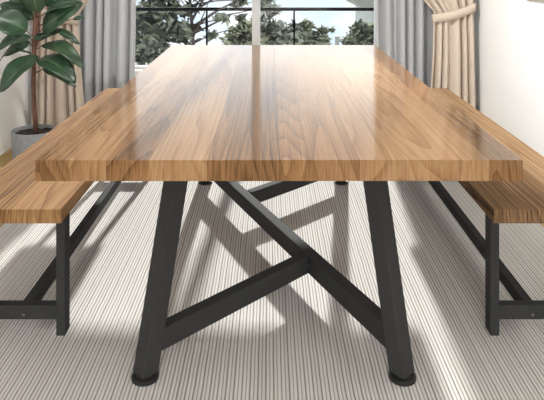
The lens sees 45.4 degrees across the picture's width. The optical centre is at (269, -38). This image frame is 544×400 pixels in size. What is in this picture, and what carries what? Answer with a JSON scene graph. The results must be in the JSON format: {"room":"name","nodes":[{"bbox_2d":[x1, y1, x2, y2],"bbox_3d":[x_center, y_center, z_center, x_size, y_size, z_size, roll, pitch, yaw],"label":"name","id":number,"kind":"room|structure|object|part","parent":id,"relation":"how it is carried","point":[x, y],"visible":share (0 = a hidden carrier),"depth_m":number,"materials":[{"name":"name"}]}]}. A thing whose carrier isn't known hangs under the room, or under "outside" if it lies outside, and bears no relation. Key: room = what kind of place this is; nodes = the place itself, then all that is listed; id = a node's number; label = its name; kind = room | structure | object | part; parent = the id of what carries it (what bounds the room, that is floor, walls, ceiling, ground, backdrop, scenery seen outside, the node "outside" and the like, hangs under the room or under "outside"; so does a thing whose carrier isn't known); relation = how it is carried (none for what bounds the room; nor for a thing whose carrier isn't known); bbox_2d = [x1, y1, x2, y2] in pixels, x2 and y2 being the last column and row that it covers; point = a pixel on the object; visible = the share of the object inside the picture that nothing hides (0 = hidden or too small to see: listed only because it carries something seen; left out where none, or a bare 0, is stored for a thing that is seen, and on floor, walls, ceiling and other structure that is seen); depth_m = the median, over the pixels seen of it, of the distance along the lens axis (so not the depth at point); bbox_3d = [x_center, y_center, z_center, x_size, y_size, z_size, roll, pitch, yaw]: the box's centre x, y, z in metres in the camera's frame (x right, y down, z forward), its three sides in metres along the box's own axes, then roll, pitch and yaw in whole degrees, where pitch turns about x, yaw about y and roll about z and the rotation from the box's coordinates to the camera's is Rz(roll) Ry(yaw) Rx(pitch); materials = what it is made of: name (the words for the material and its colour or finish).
{"room":"dining room","nodes":[
{"label":"dining room","id":0,"kind":"room"},
{"bbox_2d":[0,0,33,155],"bbox_3d":[-1.825,-0.117,1.575,0.120,2.760,7.150,0,0,0],"label":"wall","id":1,"kind":"structure","parent":0,"point":[15,101],"depth_m":4.50,"materials":[{"name":"white paint"}]},
{"bbox_2d":[31,0,88,125],"bbox_3d":[-1.260,-0.023,4.710,0.922,2.551,0.097,0,0,0],"label":"curtain","id":2,"kind":"object","parent":1,"relation":"hanging from","point":[56,100],"visible":0.34,"depth_m":4.69,"materials":[{"name":"beige fabric"}]},
{"bbox_2d":[79,12,135,75],"bbox_3d":[-0.113,-0.117,5.075,3.305,2.760,0.150,0,0,0],"label":"wall","id":3,"kind":"structure","parent":0,"point":[80,12],"depth_m":5.00,"materials":[{"name":"white paint"}]},
{"bbox_2d":[135,0,378,74],"bbox_3d":[-0.090,-0.198,5.055,2.620,2.100,0.190,0,0,0],"label":"window","id":4,"kind":"structure","parent":3,"relation":"in","point":[255,3],"depth_m":5.04,"materials":[{"name":"white paint"}]},
{"bbox_3d":[-0.090,0.838,5.055,2.620,0.030,0.190,0,0,0],"label":"sill","id":5,"kind":"part","parent":4,"relation":"part of","materials":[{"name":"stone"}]},
{"bbox_2d":[0,148,543,226],"bbox_3d":[-0.113,1.312,1.575,3.545,0.100,7.150,0,0,0],"label":"floor","id":6,"kind":"structure","parent":0,"point":[5,158],"depth_m":4.18,"materials":[{"name":"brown wood"}]},
{"bbox_2d":[0,0,84,159],"bbox_3d":[-1.410,0.501,4.032,0.590,1.523,0.336,0,0,0],"label":"potted plant","id":7,"kind":"object","parent":6,"relation":"on","point":[15,15],"visible":0.97,"depth_m":3.98,"materials":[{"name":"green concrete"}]},
{"bbox_3d":[-1.469,1.151,4.060,0.276,0.222,0.276,0,0,0],"label":"pot","id":8,"kind":"part","parent":7,"relation":"part of","materials":[{"name":"grey concrete"}]},
{"bbox_3d":[-1.467,0.433,4.060,0.044,1.278,0.030,0,0,0],"label":"stem","id":9,"kind":"part","parent":7,"relation":"part of","materials":[{"name":"brown plant"}]},
{"bbox_2d":[80,0,135,104],"bbox_3d":[-1.208,-0.022,4.859,0.469,2.550,0.125,0,0,0],"label":"sheer curtain","id":10,"kind":"object","parent":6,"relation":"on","point":[107,42],"visible":0.59,"depth_m":4.83,"materials":[{"name":"grey fabric"}]},
{"bbox_2d":[0,181,543,399],"bbox_3d":[0.010,1.258,2.675,2.580,0.010,3.550,0,0,0],"label":"rug","id":11,"kind":"object","parent":6,"relation":"on","point":[296,341],"visible":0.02,"depth_m":2.40,"materials":[{"name":"beige carpet"}]},
{"bbox_2d":[0,88,121,335],"bbox_3d":[-0.830,1.011,3.015,0.355,0.482,1.970,0,0,0],"label":"bench","id":12,"kind":"object","parent":11,"relation":"on","point":[23,199],"visible":0.45,"depth_m":2.21,"materials":[{"name":"brown wood"}]},
{"bbox_3d":[-0.830,0.792,3.015,0.355,0.044,1.970,0,0,0],"label":"seat","id":13,"kind":"part","parent":12,"relation":"part of","materials":[{"name":"brown wood"}]},
{"bbox_3d":[-0.703,1.033,2.211,0.030,0.439,0.055,0,0,0],"label":"leg","id":14,"kind":"part","parent":12,"relation":"part of","materials":[{"name":"black metal"}]},
{"bbox_2d":[35,45,522,386],"bbox_3d":[0.024,0.879,2.833,1.250,0.748,2.335,0,0,0],"label":"dining table","id":15,"kind":"object","parent":11,"relation":"on","point":[291,117],"visible":1,"depth_m":2.02,"materials":[{"name":"brown wood"}]},
{"bbox_3d":[-0.287,0.532,2.833,0.627,0.054,2.335,0,0,0],"label":"tabletop panel","id":16,"kind":"part","parent":15,"relation":"part of","materials":[{"name":"brown wood"}]},
{"bbox_3d":[-0.326,0.896,2.008,0.056,0.673,0.192,0,0,45],"label":"leg","id":17,"kind":"part","parent":15,"relation":"part of","materials":[{"name":"black metal"}]},
{"bbox_3d":[0.357,0.896,2.008,0.060,0.673,0.186,0,0,-40],"label":"leg","id":18,"kind":"part","parent":15,"relation":"part of","materials":[{"name":"black metal"}]},
{"bbox_3d":[0.338,0.532,2.833,0.623,0.054,2.334,0,0,0],"label":"tabletop panel","id":19,"kind":"part","parent":15,"relation":"part of","materials":[{"name":"brown wood"}]},
{"bbox_2d":[428,88,543,335],"bbox_3d":[0.895,1.011,3.015,0.390,0.482,1.970,0,0,0],"label":"bench","id":20,"kind":"object","parent":11,"relation":"on","point":[501,201],"visible":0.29,"depth_m":2.22,"materials":[{"name":"brown wood"}]},
{"bbox_3d":[0.895,0.792,3.015,0.390,0.044,1.970,0,0,0],"label":"seat","id":21,"kind":"part","parent":20,"relation":"part of","materials":[{"name":"brown wood"}]},
{"bbox_3d":[0.756,1.033,2.211,0.030,0.439,0.055,0,0,0],"label":"leg","id":22,"kind":"part","parent":20,"relation":"part of","materials":[{"name":"black metal"}]},
{"bbox_2d":[378,0,433,87],"bbox_3d":[1.076,-0.022,4.860,0.553,2.550,0.120,0,0,0],"label":"sheer curtain","id":23,"kind":"object","parent":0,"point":[405,27],"visible":0.33,"depth_m":4.84,"materials":[{"name":"grey fabric"}]},
{"bbox_2d":[474,0,543,156],"bbox_3d":[1.600,-0.117,1.575,0.120,2.760,7.150,0,0,0],"label":"wall","id":24,"kind":"structure","parent":0,"point":[508,34],"depth_m":4.12,"materials":[{"name":"white paint"}]},
{"bbox_2d":[424,0,475,107],"bbox_3d":[1.065,-0.023,4.710,0.891,2.551,0.093,0,0,0],"label":"curtain","id":25,"kind":"object","parent":24,"relation":"hanging from","point":[453,59],"visible":0.75,"depth_m":4.69,"materials":[{"name":"beige fabric"}]},
{"label":"outside","id":26,"kind":"structure","parent":0,"visible":0},
{"bbox_3d":[0.000,7.352,27.500,60.000,0.200,41.000,0,0,0],"label":"ground","id":27,"kind":"structure","parent":26,"visible":0},
{"bbox_2d":[135,30,168,64],"bbox_3d":[-1.848,4.136,9.998,0.848,6.244,0.590,0,0,0],"label":"tree","id":28,"kind":"object","parent":27,"relation":"on","point":[147,48],"visible":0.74,"depth_m":9.89,"materials":[{"name":"green plant"}]},
{"bbox_2d":[135,0,251,48],"bbox_3d":[-1.539,3.502,11.969,2.489,7.501,1.359,0,0,0],"label":"conifer tree","id":29,"kind":"object","parent":27,"relation":"on","point":[151,23],"visible":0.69,"depth_m":11.88,"materials":[{"name":"green plant"}]},
{"bbox_2d":[219,19,267,44],"bbox_3d":[-0.651,4.257,15.031,1.242,6.005,0.781,0,0,-12],"label":"bushy tree","id":30,"kind":"object","parent":27,"relation":"on","point":[241,36],"visible":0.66,"depth_m":14.88,"materials":[{"name":"green plant"}]},
{"bbox_2d":[249,0,303,44],"bbox_3d":[0.093,3.921,16.021,1.561,6.664,1.052,0,0,0],"label":"tree","id":31,"kind":"object","parent":27,"relation":"on","point":[277,32],"visible":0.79,"depth_m":15.88,"materials":[{"name":"green plant"}]},
{"bbox_2d":[285,18,335,44],"bbox_3d":[1.077,4.389,17.930,1.460,5.743,0.955,0,0,15],"label":"spreading tree","id":32,"kind":"object","parent":27,"relation":"on","point":[308,36],"visible":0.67,"depth_m":17.87,"materials":[{"name":"green plant"}]},
{"bbox_2d":[334,36,339,44],"bbox_3d":[4.576,6.097,44.050,0.360,2.311,0.380,0,0,0],"label":"chimney tower","id":33,"kind":"structure","parent":27,"relation":"on","point":[337,38],"depth_m":43.90,"materials":[{"name":"white concrete"}]},
{"bbox_2d":[339,18,373,44],"bbox_3d":[2.573,4.355,16.981,1.542,5.810,0.998,0,0,0],"label":"round tree","id":34,"kind":"object","parent":27,"relation":"on","point":[361,33],"visible":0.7,"depth_m":16.78,"materials":[{"name":"green plant"}]},
{"bbox_2d":[346,0,373,22],"bbox_3d":[5.904,4.103,24.000,6.450,6.300,5.400,0,0,0],"label":"house","id":35,"kind":"structure","parent":27,"relation":"on","point":[367,16],"depth_m":22.33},
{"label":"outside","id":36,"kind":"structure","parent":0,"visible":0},
{"bbox_3d":[0.000,1.417,5.750,6.000,0.170,1.200,0,0,0],"label":"balcony","id":37,"kind":"object","parent":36,"visible":0},
{"bbox_2d":[136,7,373,44],"bbox_3d":[0.000,0.878,6.200,5.800,0.908,0.040,0,0,0],"label":"balcony railing","id":38,"kind":"object","parent":37,"relation":"on","point":[206,9],"visible":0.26,"depth_m":6.18,"materials":[{"name":"black metal"}]},
{"bbox_3d":[-0.600,0.894,6.200,0.016,0.876,0.024,0,0,0],"label":"post","id":39,"kind":"part","parent":38,"relation":"part of","materials":[{"name":"black metal"}]},
{"bbox_3d":[0.000,0.440,6.200,5.800,0.032,0.040,0,0,0],"label":"handrail","id":40,"kind":"part","parent":38,"relation":"part of","materials":[{"name":"black metal"}]},
{"bbox_3d":[0.233,0.894,6.200,0.016,0.876,0.024,0,0,0],"label":"post","id":41,"kind":"part","parent":38,"relation":"part of","materials":[{"name":"black metal"}]}
]}

